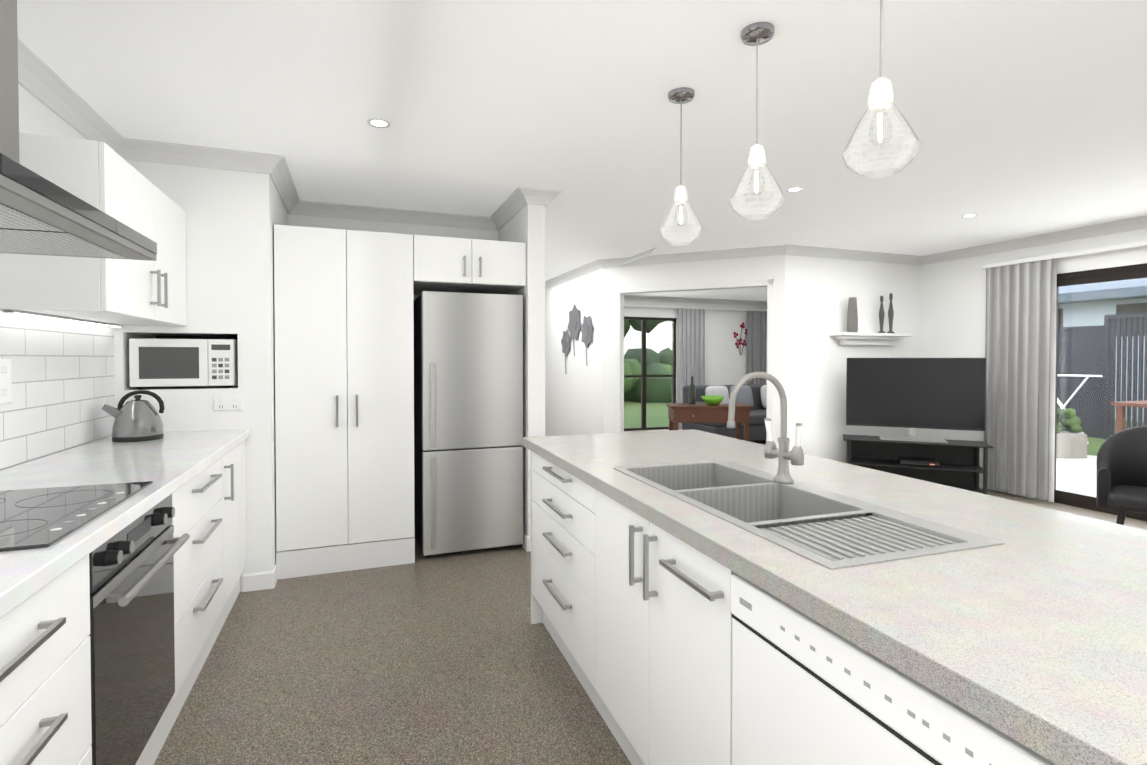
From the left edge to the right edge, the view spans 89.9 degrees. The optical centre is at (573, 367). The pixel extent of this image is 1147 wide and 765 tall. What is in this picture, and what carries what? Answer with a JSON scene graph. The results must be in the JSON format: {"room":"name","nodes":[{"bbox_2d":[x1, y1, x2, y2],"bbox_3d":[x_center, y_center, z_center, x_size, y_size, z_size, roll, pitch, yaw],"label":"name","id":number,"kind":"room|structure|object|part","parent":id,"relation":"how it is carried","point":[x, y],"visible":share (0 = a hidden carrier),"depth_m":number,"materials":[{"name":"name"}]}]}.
{"room":"kitchen","nodes":[
{"label":"kitchen","id":0,"kind":"room"},
{"bbox_2d":[2,84,111,469],"bbox_3d":[-1.668,0.074,0.952,0.100,2.400,6.350,0,1,-21],"label":"wall","id":1,"kind":"structure","parent":0,"point":[36,116],"depth_m":2.29,"materials":[{"name":"paint"}]},
{"bbox_2d":[0,310,114,469],"bbox_3d":[-1.749,0.088,1.323,0.009,0.560,3.500,0,1,-21],"label":"wall tiles","id":2,"kind":"structure","parent":1,"relation":"attached to","point":[63,383],"depth_m":2.36,"materials":[{"name":"white tile"}]},
{"bbox_2d":[0,358,11,403],"bbox_3d":[-1.998,0.048,2.009,0.010,0.160,0.120,0,1,-21],"label":"outlet","id":3,"kind":"object","parent":2,"relation":"attached to","point":[5,381],"visible":1,"depth_m":2.03,"materials":[{"name":"white plastic"}]},
{"bbox_2d":[0,0,156,260],"bbox_3d":[-1.485,-0.738,1.398,0.542,0.787,0.900,0,1,-21],"label":"range hood","id":4,"kind":"object","parent":1,"relation":"attached to","point":[40,215],"visible":1,"depth_m":1.49,"materials":[{"name":"metal"}]},
{"bbox_2d":[0,132,186,327],"bbox_3d":[-2.006,-0.509,2.519,0.356,0.623,1.058,0,1,-21],"label":"upper cabinet","id":5,"kind":"object","parent":1,"relation":"attached to","point":[104,177],"depth_m":2.10,"materials":[{"name":"wood"}]},
{"bbox_3d":[-2.147,-0.203,2.471,0.030,0.012,0.998,0,1,-21],"label":"under-cabinet led strip","id":6,"kind":"part","parent":5,"relation":"part of","materials":[{"name":"white plastic"}]},
{"bbox_2d":[114,159,287,591],"bbox_3d":[-2.200,0.033,3.530,0.725,2.400,0.950,0,1,-21],"label":"wall","id":7,"kind":"structure","parent":0,"point":[233,217],"depth_m":3.15,"materials":[{"name":"paint"}]},
{"bbox_2d":[129,338,237,388],"bbox_3d":[-2.159,-0.023,3.256,0.480,0.268,0.390,0,1,-21],"label":"microwave","id":8,"kind":"object","parent":7,"relation":"attached to","point":[154,362],"visible":0.9,"depth_m":3.08,"materials":[{"name":"white plastic"}]},
{"bbox_2d":[214,396,241,410],"bbox_3d":[-1.885,0.194,3.138,0.135,0.080,0.009,0,1,-21],"label":"outlet","id":9,"kind":"object","parent":7,"relation":"attached to","point":[224,403],"visible":1,"depth_m":3.13,"materials":[{"name":"white plastic"}]},
{"bbox_2d":[18,38,1146,305],"bbox_3d":[1.622,-1.142,4.606,8.650,0.085,10.900,0,1,-21],"label":"crown molding","id":10,"kind":"structure","parent":7,"relation":"attached to","point":[48,86],"depth_m":4.16,"materials":[{"name":"paint"}]},
{"bbox_2d":[288,214,497,300],"bbox_3d":[-1.617,0.021,4.311,2.365,2.400,0.100,0,1,-21],"label":"wall","id":11,"kind":"structure","parent":0,"point":[361,225],"depth_m":4.32,"materials":[{"name":"paint"}]},
{"bbox_2d":[498,204,544,536],"bbox_3d":[-0.398,0.021,4.258,0.120,2.400,0.860,0,1,-21],"label":"wall","id":12,"kind":"structure","parent":0,"point":[526,224],"depth_m":3.86,"materials":[{"name":"paint"}]},
{"bbox_2d":[545,268,602,435],"bbox_3d":[-0.198,-0.040,8.106,0.100,2.400,3.300,0,1,-21],"label":"wall","id":13,"kind":"structure","parent":0,"point":[574,400],"depth_m":7.32,"materials":[{"name":"paint"}]},
{"bbox_2d":[561,304,592,373],"bbox_3d":[0.038,-0.362,7.298,0.021,0.911,1.145,0,1,-21],"label":"wall art","id":14,"kind":"object","parent":13,"relation":"attached to","point":[575,326],"visible":1,"depth_m":7.31,"materials":[{"name":"metal"}]},
{"bbox_2d":[17,0,1146,300],"bbox_3d":[1.575,-1.234,4.587,8.950,0.100,11.100,0,1,-21],"label":"ceiling","id":15,"kind":"structure","parent":0,"point":[1025,118],"depth_m":2.52,"materials":[{"name":"paint"}]},
{"bbox_2d":[367,119,389,127],"bbox_3d":[-0.916,-1.151,2.708,0.104,0.006,0.104,0,1,-21],"label":"recessed light","id":16,"kind":"object","parent":15,"relation":"in","point":[378,123],"visible":1,"depth_m":2.71,"materials":[{"name":"paint"}]},
{"bbox_2d":[659,87,702,245],"bbox_3d":[0.452,-0.835,2.416,0.181,0.628,0.181,0,1,-21],"label":"pendant light","id":17,"kind":"object","parent":15,"relation":"hanging from","point":[682,95],"visible":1,"depth_m":2.40,"materials":[{"name":"clear glass"}]},
{"bbox_2d":[729,22,784,219],"bbox_3d":[0.625,-0.828,1.958,0.184,0.628,0.184,0,1,-21],"label":"pendant light","id":18,"kind":"object","parent":15,"relation":"hanging from","point":[757,34],"visible":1,"depth_m":1.94,"materials":[{"name":"clear glass"}]},
{"bbox_2d":[786,187,802,191],"bbox_3d":[1.451,-1.168,3.771,0.104,0.006,0.104,0,1,-21],"label":"recessed light","id":19,"kind":"object","parent":15,"relation":"in","point":[795,189],"visible":1,"depth_m":3.77,"materials":[{"name":"paint"}]},
{"bbox_2d":[842,0,920,178],"bbox_3d":[0.799,-0.820,1.495,0.181,0.628,0.181,0,1,-21],"label":"pendant light","id":20,"kind":"object","parent":15,"relation":"hanging from","point":[881,96],"visible":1,"depth_m":1.48,"materials":[{"name":"clear glass"}]},
{"bbox_2d":[961,214,977,217],"bbox_3d":[3.079,-1.179,4.471,0.104,0.006,0.104,0,1,-21],"label":"recessed light","id":21,"kind":"object","parent":15,"relation":"in","point":[970,216],"visible":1,"depth_m":4.48,"materials":[{"name":"paint"}]},
{"bbox_2d":[624,321,671,354],"bbox_3d":[-0.717,-1.482,24.188,12.800,4.830,6.800,0,1,-21],"label":"sky","id":22,"kind":"structure","parent":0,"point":[650,335],"depth_m":22.45,"materials":[{"name":"paint"}]},
{"bbox_2d":[154,428,1146,764],"bbox_3d":[1.575,1.266,4.627,8.950,0.100,11.100,0,1,-21],"label":"floor","id":23,"kind":"structure","parent":0,"point":[454,658],"depth_m":2.32,"materials":[{"name":"carpet"}]},
{"bbox_2d":[0,429,250,764],"bbox_3d":[-1.467,0.816,1.493,0.626,0.900,3.398,0,1,-21],"label":"base cabinet","id":24,"kind":"object","parent":23,"relation":"on","point":[45,676],"visible":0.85,"depth_m":1.79,"materials":[{"name":"wood"}]},
{"bbox_2d":[0,481,152,551],"bbox_3d":[-1.436,0.363,1.397,0.515,0.008,0.650,0,1,-21],"label":"cooktop","id":25,"kind":"object","parent":24,"relation":"on","point":[38,518],"visible":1,"depth_m":1.45,"materials":[{"name":"black glass"}]},
{"bbox_2d":[101,390,164,441],"bbox_3d":[-2.107,0.226,2.761,0.240,0.238,0.200,0,1,-21],"label":"kettle","id":26,"kind":"object","parent":24,"relation":"on","point":[138,419],"visible":1,"depth_m":2.71,"materials":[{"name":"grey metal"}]},
{"bbox_2d":[89,494,189,764],"bbox_3d":[-1.427,0.749,1.540,0.559,0.677,0.620,0,1,-21],"label":"oven","id":27,"kind":"object","parent":24,"relation":"in","point":[131,575],"visible":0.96,"depth_m":1.55,"materials":[{"name":"grey glass"}]},
{"bbox_2d":[274,224,525,579],"bbox_3d":[-1.163,0.194,3.966,1.510,2.065,0.864,0,1,-21],"label":"pantry","id":28,"kind":"object","parent":23,"relation":"on","point":[344,362],"visible":0.96,"depth_m":3.48,"materials":[{"name":"wood"}]},
{"bbox_2d":[413,291,522,555],"bbox_3d":[-0.771,0.367,4.087,0.657,1.715,0.807,0,1,-21],"label":"fridge","id":29,"kind":"object","parent":23,"relation":"on","point":[468,420],"visible":0.96,"depth_m":3.75,"materials":[{"name":"grey metal"}]},
{"bbox_2d":[666,403,752,440],"bbox_3d":[1.565,0.808,6.698,0.920,0.750,0.425,0,1,0],"label":"console table","id":30,"kind":"object","parent":23,"relation":"on","point":[691,413],"visible":0.71,"depth_m":6.51,"materials":[{"name":"red wood"}]},
{"bbox_2d":[689,376,694,403],"bbox_3d":[1.406,0.268,6.813,0.076,0.325,0.075,0,1,-21],"label":"wine bottle","id":31,"kind":"object","parent":30,"relation":"on","point":[692,393],"visible":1,"depth_m":6.78,"materials":[{"name":"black glass"}]},
{"bbox_2d":[701,395,724,404],"bbox_3d":[1.615,0.382,6.673,0.270,0.100,0.270,0,1,-21],"label":"bowl","id":32,"kind":"object","parent":30,"relation":"on","point":[711,400],"visible":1,"depth_m":6.59,"materials":[{"name":"green glass"}]},
{"bbox_2d":[682,384,766,440],"bbox_3d":[2.817,0.715,9.047,2.000,0.860,0.930,0,1,-21],"label":"sofa","id":33,"kind":"object","parent":23,"relation":"on","point":[757,429],"visible":0.1,"depth_m":8.58,"materials":[{"name":"fabric"}]},
{"bbox_2d":[705,386,728,402],"bbox_3d":[2.250,0.481,8.990,0.420,0.394,0.164,0,1,-21],"label":"cushion","id":34,"kind":"object","parent":33,"relation":"on","point":[717,390],"visible":0.54,"depth_m":8.95,"materials":[{"name":"white fabric"}]},
{"bbox_2d":[729,385,753,405],"bbox_3d":[2.671,0.478,9.148,0.420,0.390,0.172,0,1,-21],"label":"cushion","id":35,"kind":"object","parent":33,"relation":"on","point":[744,395],"visible":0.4,"depth_m":9.11,"materials":[{"name":"grey fabric"}]},
{"bbox_2d":[760,385,766,408],"bbox_3d":[3.232,0.475,9.360,0.420,0.395,0.160,0,1,-21],"label":"cushion","id":36,"kind":"object","parent":33,"relation":"on","point":[763,390],"visible":0.31,"depth_m":9.27,"materials":[{"name":"white fabric"}]},
{"bbox_2d":[522,445,1073,764],"bbox_3d":[0.458,0.832,1.789,0.682,0.859,2.339,0,1,-19],"label":"kitchen island","id":37,"kind":"object","parent":23,"relation":"on","point":[640,613],"depth_m":1.61,"materials":[{"name":"wood"}]},
{"bbox_2d":[522,433,1146,764],"bbox_3d":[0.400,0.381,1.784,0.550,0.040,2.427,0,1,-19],"label":"island countertop","id":38,"kind":"structure","parent":37,"relation":"on","point":[1056,652],"depth_m":0.88,"materials":[{"name":"beige stone"}]},
{"bbox_2d":[727,371,803,483],"bbox_3d":[0.575,0.185,1.771,0.234,0.346,0.168,0,1,-19],"label":"faucet","id":39,"kind":"object","parent":38,"relation":"on","point":[784,455],"visible":1,"depth_m":1.78,"materials":[{"name":"silver metal"}]},
{"bbox_2d":[614,460,1003,568],"bbox_3d":[0.523,0.449,1.620,0.453,0.177,1.028,0,1,-19],"label":"sink","id":40,"kind":"object","parent":38,"relation":"in","point":[829,529],"visible":0.77,"depth_m":1.43,"materials":[{"name":"metal"}]},
{"bbox_2d":[731,574,1055,764],"bbox_3d":[0.711,0.774,1.001,0.594,0.680,0.639,0,1,-19],"label":"dishwasher","id":41,"kind":"object","parent":37,"relation":"in","point":[806,690],"visible":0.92,"depth_m":0.95,"materials":[{"name":"white plastic"}]},
{"bbox_2d":[843,434,993,494],"bbox_3d":[3.245,0.949,5.508,1.200,0.506,0.400,0,1,24],"label":"tv stand","id":42,"kind":"object","parent":23,"relation":"on","point":[960,467],"visible":0.69,"depth_m":5.55,"materials":[{"name":"black wood"}]},
{"bbox_2d":[846,358,985,442],"bbox_3d":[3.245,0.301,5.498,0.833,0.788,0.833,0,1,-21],"label":"tv","id":43,"kind":"object","parent":42,"relation":"on","point":[912,394],"visible":1,"depth_m":5.47,"materials":[{"name":"black plastic"}]},
{"bbox_2d":[898,457,939,466],"bbox_3d":[3.290,0.902,5.486,0.320,0.050,0.204,0,1,24],"label":"box","id":44,"kind":"object","parent":42,"relation":"in","point":[918,461],"visible":1,"depth_m":5.43,"materials":[{"name":"black plastic"}]},
{"bbox_2d":[1096,426,1146,524],"bbox_3d":[3.549,0.805,3.461,0.645,0.862,0.629,0,1,-21],"label":"armchair","id":45,"kind":"object","parent":23,"relation":"on","point":[1122,472],"visible":0.9,"depth_m":3.68,"materials":[{"name":"black leather"}]},
{"bbox_2d":[603,255,784,447],"bbox_3d":[1.237,-0.009,6.173,1.945,2.400,0.100,0,1,25],"label":"wall","id":46,"kind":"structure","parent":0,"point":[749,268],"depth_m":6.10,"materials":[{"name":"paint"}]},
{"bbox_2d":[615,278,773,441],"bbox_3d":[1.257,0.143,6.166,1.700,2.095,0.132,0,1,25],"label":"trim","id":47,"kind":"structure","parent":46,"relation":"attached to","point":[768,283],"depth_m":6.17,"materials":[{"name":"paint"}]},
{"bbox_2d":[624,300,763,402],"bbox_3d":[1.552,-0.078,10.476,4.850,2.400,0.100,0,1,-21],"label":"wall","id":48,"kind":"structure","parent":0,"point":[725,362],"depth_m":10.87,"materials":[{"name":"paint"}]},
{"bbox_2d":[624,317,675,430],"bbox_3d":[1.257,0.109,10.368,1.320,2.030,0.060,0,1,-21],"label":"window","id":49,"kind":"structure","parent":48,"relation":"in","point":[643,375],"depth_m":10.37,"materials":[{"name":"clear glass"}]},
{"bbox_2d":[624,304,766,310],"bbox_3d":[2.069,-1.097,10.548,3.580,0.035,0.100,0,1,-21],"label":"rail","id":50,"kind":"object","parent":48,"relation":"attached to","point":[656,306],"visible":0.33,"depth_m":10.54,"materials":[{"name":"metal"}]},
{"bbox_2d":[677,308,704,427],"bbox_3d":[2.163,0.011,10.571,0.560,2.180,0.091,0,1,-21],"label":"curtain","id":51,"kind":"object","parent":50,"relation":"hanging from","point":[691,342],"visible":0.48,"depth_m":10.55,"materials":[{"name":"fabric"}]},
{"bbox_2d":[747,311,765,383],"bbox_3d":[3.529,0.002,11.086,0.440,2.180,0.090,0,1,-21],"label":"curtain","id":52,"kind":"object","parent":50,"relation":"hanging from","point":[756,341],"visible":0.56,"depth_m":11.07,"materials":[{"name":"fabric"}]},
{"bbox_2d":[733,322,746,354],"bbox_3d":[3.223,-0.557,11.031,0.372,0.622,0.013,0,1,-21],"label":"wall art","id":53,"kind":"object","parent":48,"relation":"attached to","point":[740,342],"visible":0.88,"depth_m":11.02,"materials":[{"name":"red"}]},
{"bbox_2d":[764,306,766,383],"bbox_3d":[4.605,-0.056,9.111,0.100,2.400,4.590,0,1,-21],"label":"wall","id":54,"kind":"structure","parent":0,"point":[765,307],"depth_m":11.20,"materials":[{"name":"paint"}]},
{"bbox_2d":[784,255,919,462],"bbox_3d":[2.989,-0.008,6.102,1.950,2.400,0.100,0,1,-21],"label":"wall","id":55,"kind":"structure","parent":0,"point":[819,292],"depth_m":5.93,"materials":[{"name":"paint"}]},
{"bbox_2d":[830,332,911,344],"bbox_3d":[3.101,-0.296,5.984,0.920,0.120,0.189,0,1,-21],"label":"wall shelf","id":56,"kind":"object","parent":55,"relation":"attached to","point":[850,338],"visible":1,"depth_m":5.94,"materials":[{"name":"paint"}]},
{"bbox_2d":[847,297,857,332],"bbox_3d":[2.857,-0.535,5.889,0.104,0.360,0.104,0,1,-21],"label":"vase","id":57,"kind":"object","parent":56,"relation":"on","point":[852,319],"visible":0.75,"depth_m":5.85,"materials":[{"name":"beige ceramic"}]},
{"bbox_2d":[878,296,884,332],"bbox_3d":[3.232,-0.557,6.030,0.068,0.400,0.066,0,1,-21],"label":"figurine","id":58,"kind":"object","parent":56,"relation":"on","point":[881,316],"visible":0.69,"depth_m":6.01,"materials":[{"name":"grey ceramic"}]},
{"bbox_2d":[887,293,893,332],"bbox_3d":[3.353,-0.573,6.075,0.068,0.430,0.066,0,1,-21],"label":"figurine","id":59,"kind":"object","parent":56,"relation":"on","point":[890,314],"visible":0.88,"depth_m":6.06,"materials":[{"name":"grey ceramic"}]},
{"bbox_2d":[918,228,1146,500],"bbox_3d":[4.984,0.035,3.435,0.100,2.400,6.300,0,1,-21],"label":"wall","id":60,"kind":"structure","parent":0,"point":[952,324],"depth_m":5.85,"materials":[{"name":"paint"}]},
{"bbox_2d":[979,478,1035,498],"bbox_3d":[4.042,1.150,5.791,0.012,0.095,1.200,0,1,-21],"label":"baseboard","id":61,"kind":"structure","parent":60,"relation":"attached to","point":[980,479],"depth_m":5.71,"materials":[{"name":"paint"}]},
{"bbox_2d":[981,240,1146,268],"bbox_3d":[4.542,-0.964,4.305,0.100,0.040,2.870,0,1,-21],"label":"rail","id":62,"kind":"object","parent":60,"relation":"attached to","point":[1137,244],"visible":1,"depth_m":4.92,"materials":[{"name":"paint"}]},
{"bbox_2d":[984,259,1056,501],"bbox_3d":[4.132,0.112,5.346,0.084,2.145,0.605,0,1,-21],"label":"curtain","id":63,"kind":"object","parent":62,"relation":"hanging from","point":[1020,357],"visible":1,"depth_m":5.31,"materials":[{"name":"fabric"}]},
{"bbox_2d":[1046,263,1146,520],"bbox_3d":[4.692,0.202,4.210,0.060,2.040,2.150,0,1,-21],"label":"sliding glass door","id":64,"kind":"structure","parent":60,"relation":"in","point":[1124,273],"depth_m":4.90,"materials":[{"name":"clear glass"}]},
{"label":"outside","id":65,"kind":"structure","parent":0,"visible":0},
{"bbox_2d":[624,401,1142,455],"bbox_3d":[4.102,1.136,14.290,42.000,0.090,36.000,0,1,-21],"label":"lawn","id":66,"kind":"structure","parent":65,"point":[650,414],"depth_m":12.62,"materials":[{"name":"green plant"}]},
{"bbox_2d":[624,320,663,337],"bbox_3d":[0.906,-1.504,15.857,3.931,5.148,3.611,0,1,-21],"label":"tree","id":67,"kind":"object","parent":66,"relation":"on","point":[628,323],"depth_m":15.53,"materials":[{"name":"green plant"}]},
{"bbox_2d":[624,347,671,402],"bbox_3d":[0.585,0.252,17.224,11.468,2.399,2.313,0,1,-21],"label":"hedge","id":68,"kind":"object","parent":66,"relation":"on","point":[660,357],"depth_m":17.20,"materials":[{"name":"green plant"}]},
{"bbox_2d":[1057,374,1102,443],"bbox_3d":[7.723,0.635,9.074,0.900,1.042,0.582,1,1,41],"label":"clothesline","id":69,"kind":"object","parent":66,"relation":"on","point":[1073,394],"depth_m":8.84,"materials":[{"name":"silver metal"}]},
{"bbox_2d":[1057,313,1146,438],"bbox_3d":[8.987,0.167,8.635,0.140,2.030,18.000,0,1,-21],"label":"fence","id":70,"kind":"object","parent":66,"relation":"on","point":[1108,379],"depth_m":9.44,"materials":[{"name":"metal"}]},
{"bbox_2d":[1058,278,1146,420],"bbox_3d":[15.108,-0.737,11.999,7.000,3.730,17.000,0,1,-21],"label":"neighbouring house","id":71,"kind":"structure","parent":66,"relation":"on","point":[1065,313],"depth_m":12.51,"materials":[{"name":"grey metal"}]},
{"bbox_2d":[1056,455,1096,496],"bbox_3d":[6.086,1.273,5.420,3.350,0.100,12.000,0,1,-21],"label":"patio","id":72,"kind":"structure","parent":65,"point":[1083,486],"depth_m":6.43,"materials":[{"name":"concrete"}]},
{"bbox_2d":[1056,406,1086,457],"bbox_3d":[6.392,0.815,7.720,0.768,0.743,0.600,0,1,-21],"label":"planter","id":73,"kind":"object","parent":72,"relation":"on","point":[1068,434],"depth_m":7.53,"materials":[{"name":"beige concrete"}]},
{"bbox_2d":[1111,400,1146,432],"bbox_3d":[7.318,0.817,6.893,0.900,0.765,1.000,0,1,-21],"label":"table","id":74,"kind":"object","parent":72,"relation":"on","point":[1119,410],"depth_m":7.13,"materials":[{"name":"red wood"}]}
]}

